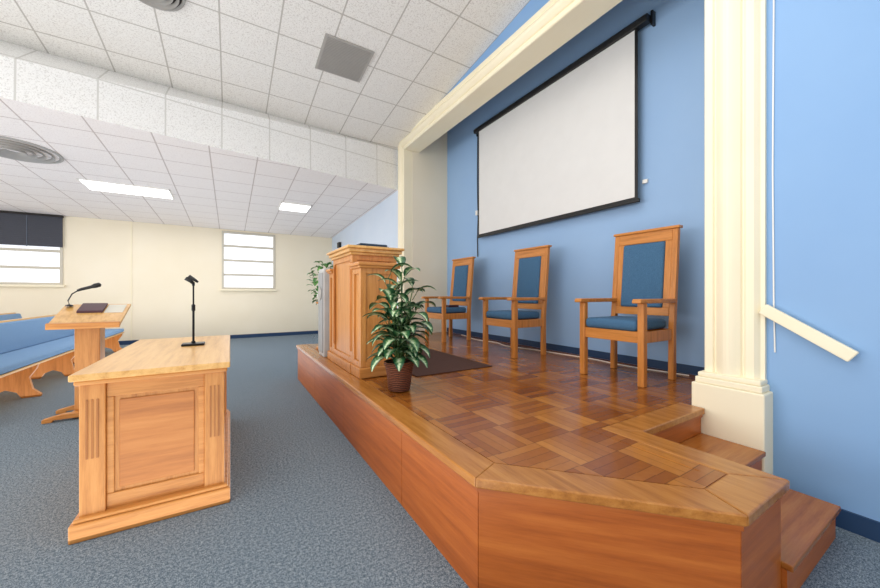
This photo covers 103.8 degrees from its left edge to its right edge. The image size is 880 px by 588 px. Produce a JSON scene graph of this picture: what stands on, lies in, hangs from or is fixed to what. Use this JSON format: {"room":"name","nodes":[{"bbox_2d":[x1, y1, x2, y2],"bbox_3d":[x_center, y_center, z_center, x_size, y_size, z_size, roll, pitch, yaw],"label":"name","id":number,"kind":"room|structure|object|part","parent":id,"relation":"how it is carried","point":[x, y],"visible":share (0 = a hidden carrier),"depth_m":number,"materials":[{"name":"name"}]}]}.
{"room":"house of worship","nodes":[
{"label":"house of worship","id":0,"kind":"room"},
{"bbox_2d":[0,216,331,340],"bbox_3d":[-8.067,-0.400,8.408,10.950,3.300,0.150,0,0,-31],"label":"wall","id":1,"kind":"structure","parent":0,"point":[94,250],"depth_m":8.95,"materials":[{"name":"beige paint"}]},
{"bbox_2d":[0,210,63,246],"bbox_3d":[-9.392,-1.423,7.468,1.740,0.745,0.060,0,0,-31],"label":"window blind","id":2,"kind":"object","parent":1,"relation":"attached to","point":[16,228],"visible":1,"depth_m":7.65,"materials":[{"name":"grey fabric"}]},
{"bbox_3d":[-9.392,-1.772,7.468,1.740,0.045,0.060,0,0,-31],"label":"head rail","id":3,"kind":"part","parent":2,"relation":"part of","materials":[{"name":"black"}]},
{"bbox_2d":[0,244,64,286],"bbox_3d":[-9.420,-0.955,7.515,1.790,1.590,0.190,0,0,-31],"label":"window","id":4,"kind":"structure","parent":1,"relation":"in","point":[20,265],"depth_m":7.73,"materials":[{"name":"white glass"}]},
{"bbox_3d":[-9.392,-0.184,7.468,1.790,0.049,0.080,0,0,-31],"label":"sill","id":5,"kind":"part","parent":4,"relation":"part of","materials":[{"name":"beige paint"}]},
{"bbox_2d":[131,221,131,339],"bbox_3d":[-7.660,-0.340,8.561,0.025,2.980,0.012,0,0,-31],"label":"trim","id":6,"kind":"structure","parent":1,"relation":"attached to","point":[131,221],"depth_m":8.56,"materials":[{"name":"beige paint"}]},
{"bbox_2d":[119,330,317,344],"bbox_3d":[-8.087,1.200,8.296,10.800,0.100,0.020,0,0,-31],"label":"baseboard","id":7,"kind":"structure","parent":1,"relation":"attached to","point":[128,342],"depth_m":10.05,"materials":[{"name":"blue"}]},
{"bbox_2d":[220,231,276,290],"bbox_3d":[-5.477,-0.920,9.912,1.420,1.660,0.190,0,0,-31],"label":"window","id":8,"kind":"structure","parent":1,"relation":"in","point":[248,259],"depth_m":9.95,"materials":[{"name":"white glass"}]},
{"bbox_3d":[-5.448,-0.115,9.865,1.420,0.049,0.080,0,0,-31],"label":"sill","id":9,"kind":"part","parent":8,"relation":"part of","materials":[{"name":"beige paint"}]},
{"bbox_2d":[0,97,396,237],"bbox_3d":[-6.303,-1.965,5.362,10.800,0.330,6.887,0,0,-31],"label":"ceiling","id":10,"kind":"structure","parent":0,"point":[210,187],"depth_m":6.05,"materials":[{"name":"tile"}]},
{"bbox_2d":[0,136,63,163],"bbox_3d":[-5.762,-1.939,4.665,0.917,0.082,0.917,0,0,-27],"label":"ceiling vent","id":11,"kind":"object","parent":10,"relation":"in","point":[21,155],"visible":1,"depth_m":4.70,"materials":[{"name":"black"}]},
{"bbox_2d":[77,178,173,199],"bbox_3d":[-5.645,-1.906,6.282,1.220,0.060,0.611,0,0,-31],"label":"ceiling light","id":12,"kind":"object","parent":10,"relation":"attached to","point":[94,185],"visible":0.91,"depth_m":6.24,"materials":[{"name":"white paint"}]},
{"bbox_2d":[278,201,311,212],"bbox_3d":[-3.218,-1.920,7.641,0.610,0.060,0.611,0,0,-31],"label":"ceiling light","id":13,"kind":"object","parent":10,"relation":"attached to","point":[286,206],"visible":1,"depth_m":7.60,"materials":[{"name":"white paint"}]},
{"bbox_2d":[0,40,397,189],"bbox_3d":[-5.345,-2.462,3.621,10.960,0.865,1.160,0,0,-41],"label":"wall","id":14,"kind":"structure","parent":0,"point":[27,75],"depth_m":4.55,"materials":[{"name":"tile"}]},
{"bbox_2d":[0,0,529,149],"bbox_3d":[-3.053,-3.381,0.016,10.800,1.128,9.200,0,0,-31],"label":"ceiling","id":15,"kind":"structure","parent":0,"point":[257,55],"depth_m":4.15,"materials":[{"name":"tile"}]},
{"bbox_2d":[139,0,184,11],"bbox_3d":[-2.824,-3.001,3.373,0.538,0.096,0.536,0,0,-27],"label":"ceiling vent","id":16,"kind":"object","parent":15,"relation":"in","point":[164,5],"visible":1,"depth_m":3.55,"materials":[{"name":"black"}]},
{"bbox_2d":[315,33,374,82],"bbox_3d":[-1.234,-3.005,4.435,0.600,0.080,0.598,0,0,-31],"label":"ceiling vent","id":17,"kind":"object","parent":15,"relation":"in","point":[337,56],"visible":1,"depth_m":4.40,"materials":[{"name":"grey metal"}]},
{"bbox_2d":[412,132,446,333],"bbox_3d":[-0.223,-1.350,6.738,0.780,5.200,0.134,0,0,-31],"label":"wall","id":18,"kind":"structure","parent":0,"point":[429,166],"depth_m":6.68,"materials":[{"name":"beige paint"}]},
{"bbox_2d":[0,334,879,587],"bbox_3d":[-3.917,1.300,2.592,12.000,0.100,14.500,0,0,-31],"label":"floor","id":19,"kind":"structure","parent":0,"point":[305,509],"depth_m":1.89,"materials":[{"name":"blue carpet"}]},
{"bbox_2d":[0,312,21,320],"bbox_3d":[-6.673,0.805,4.662,0.659,0.890,5.200,0,0,-31],"label":"pew","id":20,"kind":"object","parent":19,"relation":"on","point":[4,316],"visible":0.09,"depth_m":6.42,"materials":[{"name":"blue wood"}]},
{"bbox_2d":[0,314,123,397],"bbox_3d":[-5.844,0.805,5.166,0.659,0.890,5.200,0,0,-31],"label":"pew","id":21,"kind":"object","parent":19,"relation":"on","point":[28,351],"visible":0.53,"depth_m":4.75,"materials":[{"name":"brown wood"}]},
{"bbox_2d":[0,316,73,353],"bbox_3d":[-6.019,0.565,5.059,0.160,0.370,5.200,0,0,-31],"label":"backrest cushion","id":22,"kind":"object","parent":21,"relation":"on","point":[23,333],"depth_m":4.95,"materials":[{"name":"blue fabric"}]},
{"bbox_2d":[0,328,123,374],"bbox_3d":[-5.784,0.787,5.202,0.520,0.074,5.180,0,0,-31],"label":"seat cushion","id":23,"kind":"object","parent":21,"relation":"on","point":[14,360],"depth_m":4.50,"materials":[{"name":"blue fabric"}]},
{"bbox_2d":[41,304,130,423],"bbox_3d":[-3.663,0.681,3.599,0.580,1.138,0.485,0,0,-31],"label":"lectern","id":24,"kind":"object","parent":19,"relation":"on","point":[89,328],"visible":0.61,"depth_m":3.52,"materials":[{"name":"brown wood"}]},
{"bbox_2d":[65,283,100,305],"bbox_3d":[-3.817,0.002,3.695,0.277,0.255,0.060,0,0,-31],"label":"gooseneck microphone","id":25,"kind":"object","parent":24,"relation":"on","point":[95,285],"visible":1,"depth_m":3.69,"materials":[{"name":"black plastic"}]},
{"bbox_2d":[76,303,107,312],"bbox_3d":[-3.724,0.149,3.699,0.200,0.098,0.190,0,0,-31],"label":"book","id":26,"kind":"object","parent":24,"relation":"on","point":[85,307],"visible":1,"depth_m":3.68,"materials":[{"name":"purple leather"}]},
{"bbox_2d":[104,304,126,312],"bbox_3d":[-3.566,0.159,3.795,0.150,0.081,0.190,0,0,-31],"label":"paper sheet","id":27,"kind":"object","parent":24,"relation":"on","point":[111,308],"visible":1,"depth_m":3.79,"materials":[{"name":"beige paper"}]},
{"bbox_2d":[68,335,229,544],"bbox_3d":[-1.968,0.828,2.572,0.690,0.844,1.600,0,0,-31],"label":"table","id":28,"kind":"object","parent":19,"relation":"on","point":[154,415],"visible":1,"depth_m":1.93,"materials":[{"name":"brown wood"}]},
{"bbox_3d":[-1.825,0.808,1.828,0.100,0.684,0.100,0,0,-31],"label":"corner post","id":29,"kind":"part","parent":28,"relation":"part of","materials":[{"name":"brown wood"}]},
{"bbox_3d":[-1.968,0.454,2.572,0.660,0.025,1.570,0,0,-31],"label":"moulding","id":30,"kind":"part","parent":28,"relation":"part of","materials":[{"name":"brown wood"}]},
{"bbox_3d":[-1.968,1.150,2.572,0.666,0.020,1.576,0,0,-31],"label":"plinth moulding","id":31,"kind":"part","parent":28,"relation":"part of","materials":[{"name":"brown wood"}]},
{"bbox_3d":[-1.585,0.808,1.943,0.430,0.684,0.012,0,0,-31],"label":"frame","id":32,"kind":"part","parent":28,"relation":"part of","materials":[{"name":"brown wood"}]},
{"bbox_3d":[-1.586,0.803,1.945,0.330,0.474,0.008,0,0,-31],"label":"panel","id":33,"kind":"part","parent":28,"relation":"part of","materials":[{"name":"brown wood"}]},
{"bbox_2d":[181,275,204,346],"bbox_3d":[-1.959,0.127,2.741,0.150,0.558,0.120,0,0,-31],"label":"microphone stand","id":34,"kind":"object","parent":28,"relation":"on","point":[190,279],"visible":1,"depth_m":2.73,"materials":[{"name":"black metal"}]},
{"bbox_3d":[-1.372,0.808,2.103,0.100,0.684,0.100,0,0,-31],"label":"corner post","id":35,"kind":"part","parent":28,"relation":"part of","materials":[{"name":"brown wood"}]},
{"bbox_3d":[-2.110,0.808,3.317,0.100,0.684,0.100,0,0,-31],"label":"corner post","id":36,"kind":"part","parent":28,"relation":"part of","materials":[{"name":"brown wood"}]},
{"bbox_2d":[296,332,840,587],"bbox_3d":[0.305,0.999,3.837,2.852,0.503,5.360,0,0,-31],"label":"stage platform","id":37,"kind":"object","parent":19,"relation":"on","point":[529,470],"visible":0.97,"depth_m":1.58,"materials":[{"name":"brown wood"}]},
{"bbox_3d":[-1.782,1.030,4.592,0.020,0.440,1.157,0,0,-32],"label":"fascia panel","id":38,"kind":"part","parent":37,"relation":"part of","materials":[{"name":"brown wood"}]},
{"bbox_2d":[306,261,332,348],"bbox_3d":[-1.596,0.148,4.757,0.463,1.201,0.455,0,0,-31],"label":"ivy plant","id":39,"kind":"object","parent":37,"relation":"on","point":[315,282],"visible":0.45,"depth_m":4.71,"materials":[{"name":"green plant"}]},
{"bbox_2d":[318,268,329,356],"bbox_3d":[-1.352,0.222,4.222,0.244,1.050,0.260,0,0,-31],"label":"loudspeaker","id":40,"kind":"object","parent":37,"relation":"on","point":[323,277],"visible":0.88,"depth_m":4.08,"materials":[{"name":"grey plastic"}]},
{"bbox_2d":[318,273,322,352],"bbox_3d":[-1.441,0.222,4.168,0.012,0.950,0.220,0,0,-31],"label":"grille","id":41,"kind":"object","parent":40,"relation":"attached to","point":[320,276],"depth_m":4.15,"materials":[{"name":"grey"}]},
{"bbox_3d":[-1.163,1.030,3.584,0.020,0.440,1.200,0,0,-32],"label":"fascia panel","id":42,"kind":"part","parent":37,"relation":"part of","materials":[{"name":"brown wood"}]},
{"bbox_2d":[326,244,404,378],"bbox_3d":[-0.793,0.144,3.643,0.580,1.205,1.200,0,0,-31],"label":"pulpit","id":43,"kind":"object","parent":37,"relation":"on","point":[352,291],"visible":0.94,"depth_m":3.25,"materials":[{"name":"brown wood"}]},
{"bbox_3d":[-0.817,-0.416,3.682,0.580,0.085,0.820,0,0,-31],"label":"cornice","id":44,"kind":"part","parent":43,"relation":"part of","materials":[{"name":"brown wood"}]},
{"bbox_2d":[357,243,386,246],"bbox_3d":[-0.751,-0.474,3.546,0.300,0.030,0.440,0,0,-31],"label":"open book","id":45,"kind":"object","parent":43,"relation":"on","point":[363,244],"visible":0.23,"depth_m":3.36,"materials":[{"name":"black paper"}]},
{"bbox_3d":[-0.533,1.030,2.558,0.020,0.440,1.200,0,0,-32],"label":"fascia panel","id":46,"kind":"part","parent":37,"relation":"part of","materials":[{"name":"brown wood"}]},
{"bbox_2d":[363,256,435,391],"bbox_3d":[-0.306,0.221,2.728,0.584,1.055,0.596,0,0,-31],"label":"potted plant","id":47,"kind":"object","parent":37,"relation":"on","point":[407,350],"visible":1,"depth_m":2.63,"materials":[{"name":"green plant"}]},
{"bbox_3d":[-0.318,0.634,2.698,0.236,0.228,0.236,0,0,-31],"label":"pot","id":48,"kind":"part","parent":47,"relation":"part of","materials":[{"name":"wicker"}]},
{"bbox_3d":[-0.317,0.173,2.714,0.242,0.775,0.244,0,0,-31],"label":"stem","id":49,"kind":"part","parent":47,"relation":"part of","materials":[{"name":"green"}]},
{"bbox_3d":[-0.026,1.030,1.734,0.020,0.440,0.727,0,0,-32],"label":"fascia panel","id":50,"kind":"part","parent":37,"relation":"part of","materials":[{"name":"brown wood"}]},
{"bbox_2d":[421,256,475,341],"bbox_3d":[0.136,0.069,5.747,0.688,1.365,0.614,0,0,-31],"label":"chair","id":51,"kind":"object","parent":37,"relation":"on","point":[462,268],"visible":0.98,"depth_m":5.69,"materials":[{"name":"brown wood"}]},
{"bbox_3d":[-0.221,0.414,5.846,0.057,0.675,0.052,0,0,-31],"label":"leg","id":52,"kind":"part","parent":51,"relation":"part of","materials":[{"name":"brown wood"}]},
{"bbox_3d":[-0.081,0.355,5.615,0.031,0.093,0.489,0,0,-31],"label":"rail","id":53,"kind":"part","parent":51,"relation":"part of","materials":[{"name":"brown wood"}]},
{"bbox_3d":[-0.050,0.059,5.950,0.582,0.036,0.073,0,0,-31],"label":"armrest","id":54,"kind":"part","parent":51,"relation":"part of","materials":[{"name":"brown wood"}]},
{"bbox_3d":[0.060,0.414,5.384,0.057,0.675,0.052,0,0,-31],"label":"leg","id":55,"kind":"part","parent":51,"relation":"part of","materials":[{"name":"brown wood"}]},
{"bbox_3d":[0.104,0.262,5.728,0.499,0.093,0.478,0,0,-31],"label":"seat","id":56,"kind":"part","parent":51,"relation":"part of","materials":[{"name":"blue fabric"}]},
{"bbox_3d":[0.219,0.082,6.114,0.130,1.339,0.046,0,0,-31],"label":"leg","id":57,"kind":"part","parent":51,"relation":"part of","materials":[{"name":"brown wood"}]},
{"bbox_3d":[0.231,0.059,5.488,0.582,0.036,0.073,0,0,-31],"label":"armrest","id":58,"kind":"part","parent":51,"relation":"part of","materials":[{"name":"brown wood"}]},
{"bbox_3d":[0.267,0.355,5.510,0.426,0.093,0.025,0,0,-31],"label":"rail","id":59,"kind":"part","parent":51,"relation":"part of","materials":[{"name":"brown wood"}]},
{"bbox_3d":[0.337,0.159,5.869,0.048,0.072,0.495,0,0,-31],"label":"rail","id":60,"kind":"part","parent":51,"relation":"part of","materials":[{"name":"brown wood"}]},
{"bbox_3d":[0.352,-0.181,5.878,0.104,0.604,0.385,0,0,-31],"label":"backrest","id":61,"kind":"part","parent":51,"relation":"part of","materials":[{"name":"blue fabric"}]},
{"bbox_3d":[0.393,-0.536,5.903,0.051,0.103,0.495,0,0,-31],"label":"rail","id":62,"kind":"part","parent":51,"relation":"part of","materials":[{"name":"brown wood"}]},
{"bbox_3d":[0.500,0.082,5.652,0.130,1.339,0.046,0,0,-31],"label":"leg","id":63,"kind":"part","parent":51,"relation":"part of","materials":[{"name":"brown wood"}]},
{"bbox_2d":[412,348,491,376],"bbox_3d":[-0.191,0.747,3.933,0.880,0.010,1.380,0,0,-31],"label":"floor mat","id":64,"kind":"object","parent":37,"relation":"on","point":[439,362],"visible":0.52,"depth_m":3.63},
{"bbox_2d":[479,245,551,358],"bbox_3d":[0.952,0.069,4.405,0.688,1.365,0.614,0,0,-31],"label":"chair","id":65,"kind":"object","parent":37,"relation":"on","point":[531,265],"visible":1,"depth_m":4.37,"materials":[{"name":"brown wood"}]},
{"bbox_3d":[0.595,0.414,4.505,0.057,0.675,0.052,0,0,-31],"label":"leg","id":66,"kind":"part","parent":65,"relation":"part of","materials":[{"name":"brown wood"}]},
{"bbox_3d":[0.766,0.059,4.609,0.582,0.036,0.073,0,0,-31],"label":"armrest","id":67,"kind":"part","parent":65,"relation":"part of","materials":[{"name":"brown wood"}]},
{"bbox_3d":[0.735,0.355,4.274,0.031,0.093,0.489,0,0,-31],"label":"rail","id":68,"kind":"part","parent":65,"relation":"part of","materials":[{"name":"brown wood"}]},
{"bbox_3d":[0.920,0.262,4.386,0.499,0.093,0.478,0,0,-31],"label":"seat","id":69,"kind":"part","parent":65,"relation":"part of","materials":[{"name":"blue fabric"}]},
{"bbox_3d":[1.034,0.082,4.772,0.130,1.339,0.046,0,0,-31],"label":"leg","id":70,"kind":"part","parent":65,"relation":"part of","materials":[{"name":"brown wood"}]},
{"bbox_3d":[0.876,0.414,4.043,0.057,0.675,0.052,0,0,-31],"label":"leg","id":71,"kind":"part","parent":65,"relation":"part of","materials":[{"name":"brown wood"}]},
{"bbox_3d":[1.047,0.059,4.147,0.582,0.036,0.073,0,0,-31],"label":"armrest","id":72,"kind":"part","parent":65,"relation":"part of","materials":[{"name":"brown wood"}]},
{"bbox_3d":[1.167,-0.181,4.537,0.104,0.604,0.385,0,0,-31],"label":"backrest","id":73,"kind":"part","parent":65,"relation":"part of","materials":[{"name":"blue fabric"}]},
{"bbox_3d":[1.152,0.159,4.527,0.048,0.072,0.495,0,0,-31],"label":"rail","id":74,"kind":"part","parent":65,"relation":"part of","materials":[{"name":"brown wood"}]},
{"bbox_3d":[1.082,0.355,4.169,0.426,0.093,0.025,0,0,-31],"label":"rail","id":75,"kind":"part","parent":65,"relation":"part of","materials":[{"name":"brown wood"}]},
{"bbox_3d":[1.209,-0.536,4.562,0.051,0.103,0.495,0,0,-31],"label":"rail","id":76,"kind":"part","parent":65,"relation":"part of","materials":[{"name":"brown wood"}]},
{"bbox_3d":[1.315,0.082,4.310,0.130,1.339,0.046,0,0,-31],"label":"leg","id":77,"kind":"part","parent":65,"relation":"part of","materials":[{"name":"brown wood"}]},
{"bbox_2d":[463,335,688,375],"bbox_3d":[1.254,0.747,4.693,0.230,0.009,3.684,0,0,-31],"label":"cable","id":78,"kind":"object","parent":37,"relation":"on","point":[463,335],"visible":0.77,"depth_m":3.99,"materials":[{"name":"white paint"}]},
{"bbox_3d":[0.598,1.030,1.311,0.905,0.440,0.020,0,0,15],"label":"fascia panel","id":79,"kind":"part","parent":37,"relation":"part of","materials":[{"name":"brown wood"}]},
{"bbox_2d":[575,225,682,387],"bbox_3d":[1.713,0.069,3.154,0.688,1.365,0.614,0,0,-31],"label":"chair","id":80,"kind":"object","parent":37,"relation":"on","point":[646,266],"visible":1,"depth_m":3.15,"materials":[{"name":"brown wood"}]},
{"bbox_3d":[1.356,0.414,3.253,0.057,0.675,0.052,0,0,-31],"label":"leg","id":81,"kind":"part","parent":80,"relation":"part of","materials":[{"name":"brown wood"}]},
{"bbox_3d":[1.527,0.059,3.357,0.582,0.036,0.073,0,0,-31],"label":"armrest","id":82,"kind":"part","parent":80,"relation":"part of","materials":[{"name":"brown wood"}]},
{"bbox_3d":[1.496,0.355,3.022,0.031,0.093,0.489,0,0,-31],"label":"rail","id":83,"kind":"part","parent":80,"relation":"part of","materials":[{"name":"brown wood"}]},
{"bbox_3d":[1.796,0.082,3.521,0.130,1.339,0.046,0,0,-31],"label":"leg","id":84,"kind":"part","parent":80,"relation":"part of","materials":[{"name":"brown wood"}]},
{"bbox_3d":[1.681,0.262,3.134,0.499,0.093,0.478,0,0,-31],"label":"seat","id":85,"kind":"part","parent":80,"relation":"part of","materials":[{"name":"blue fabric"}]},
{"bbox_3d":[1.913,0.159,3.276,0.048,0.072,0.495,0,0,-31],"label":"rail","id":86,"kind":"part","parent":80,"relation":"part of","materials":[{"name":"brown wood"}]},
{"bbox_3d":[1.637,0.414,2.791,0.057,0.675,0.052,0,0,-31],"label":"leg","id":87,"kind":"part","parent":80,"relation":"part of","materials":[{"name":"brown wood"}]},
{"bbox_3d":[1.928,-0.181,3.285,0.104,0.604,0.385,0,0,-31],"label":"backrest","id":88,"kind":"part","parent":80,"relation":"part of","materials":[{"name":"blue fabric"}]},
{"bbox_3d":[1.970,-0.536,3.310,0.051,0.103,0.495,0,0,-31],"label":"rail","id":89,"kind":"part","parent":80,"relation":"part of","materials":[{"name":"brown wood"}]},
{"bbox_3d":[1.808,0.059,2.895,0.582,0.036,0.073,0,0,-31],"label":"armrest","id":90,"kind":"part","parent":80,"relation":"part of","materials":[{"name":"brown wood"}]},
{"bbox_3d":[1.843,0.355,2.917,0.426,0.093,0.025,0,0,-31],"label":"rail","id":91,"kind":"part","parent":80,"relation":"part of","materials":[{"name":"brown wood"}]},
{"bbox_3d":[2.076,0.082,3.058,0.130,1.339,0.046,0,0,-31],"label":"leg","id":92,"kind":"part","parent":80,"relation":"part of","materials":[{"name":"brown wood"}]},
{"bbox_3d":[1.395,0.880,2.089,0.751,0.140,0.020,0,0,-31],"label":"fascia panel","id":93,"kind":"part","parent":37,"relation":"part of","materials":[{"name":"brown wood"}]},
{"bbox_3d":[1.201,1.030,1.298,0.396,0.440,0.020,0,0,-31],"label":"fascia panel","id":94,"kind":"part","parent":37,"relation":"part of","materials":[{"name":"brown wood"}]},
{"bbox_2d":[447,0,703,374],"bbox_3d":[1.433,-1.350,4.880,0.120,5.200,5.050,0,0,-31],"label":"wall","id":95,"kind":"structure","parent":0,"point":[671,52],"depth_m":3.80,"materials":[{"name":"blue paint"}]},
{"bbox_2d":[473,10,655,256],"bbox_3d":[1.367,-1.760,4.740,0.139,2.220,2.960,0,0,-31],"label":"projection screen","id":96,"kind":"object","parent":95,"relation":"attached to","point":[566,148],"visible":1,"depth_m":4.33,"materials":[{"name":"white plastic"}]},
{"bbox_3d":[0.656,-1.700,6.005,0.016,2.100,0.036,0,0,-31],"label":"pull cord","id":97,"kind":"part","parent":96,"relation":"part of","materials":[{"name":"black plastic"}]},
{"bbox_2d":[447,328,703,374],"bbox_3d":[1.368,0.710,4.858,0.015,0.080,4.720,0,0,-31],"label":"baseboard","id":98,"kind":"structure","parent":95,"relation":"attached to","point":[689,369],"depth_m":4.06,"materials":[{"name":"blue"}]},
{"bbox_2d":[332,0,879,521],"bbox_3d":[0.301,-1.350,5.040,0.150,5.200,14.300,0,0,-31],"label":"wall","id":99,"kind":"structure","parent":0,"point":[826,406],"depth_m":1.91,"materials":[{"name":"blue paint"}]},
{"bbox_2d":[398,0,765,379],"bbox_3d":[0.677,-0.868,4.437,0.353,4.235,5.350,0,0,-31],"label":"trim","id":100,"kind":"structure","parent":99,"relation":"attached to","point":[734,30],"depth_m":2.22,"materials":[{"name":"beige paint"}]},
{"bbox_2d":[692,370,772,474],"bbox_3d":[1.930,0.885,2.253,0.320,0.730,0.375,0,0,-31],"label":"trim","id":101,"kind":"structure","parent":99,"relation":"attached to","point":[739,410],"depth_m":2.12,"materials":[{"name":"beige paint"}]},
{"bbox_2d":[772,0,775,351],"bbox_3d":[2.008,-1.350,2.075,0.009,3.400,0.018,0,0,-31],"label":"cable","id":102,"kind":"object","parent":99,"relation":"attached to","point":[773,0],"visible":1,"depth_m":2.07,"materials":[{"name":"white paint"}]},
{"bbox_2d":[759,304,858,361],"bbox_3d":[2.060,0.208,1.944,0.060,0.290,0.389,0,0,-31],"label":"handrail","id":103,"kind":"object","parent":99,"relation":"attached to","point":[820,339],"visible":1,"depth_m":1.91,"materials":[{"name":"beige paint"}]},
{"bbox_2d":[836,509,879,542],"bbox_3d":[0.235,1.200,4.988,0.015,0.100,14.280,0,0,-31],"label":"baseboard","id":104,"kind":"structure","parent":99,"relation":"attached to","point":[855,523],"depth_m":1.79,"materials":[{"name":"blue"}]}
]}

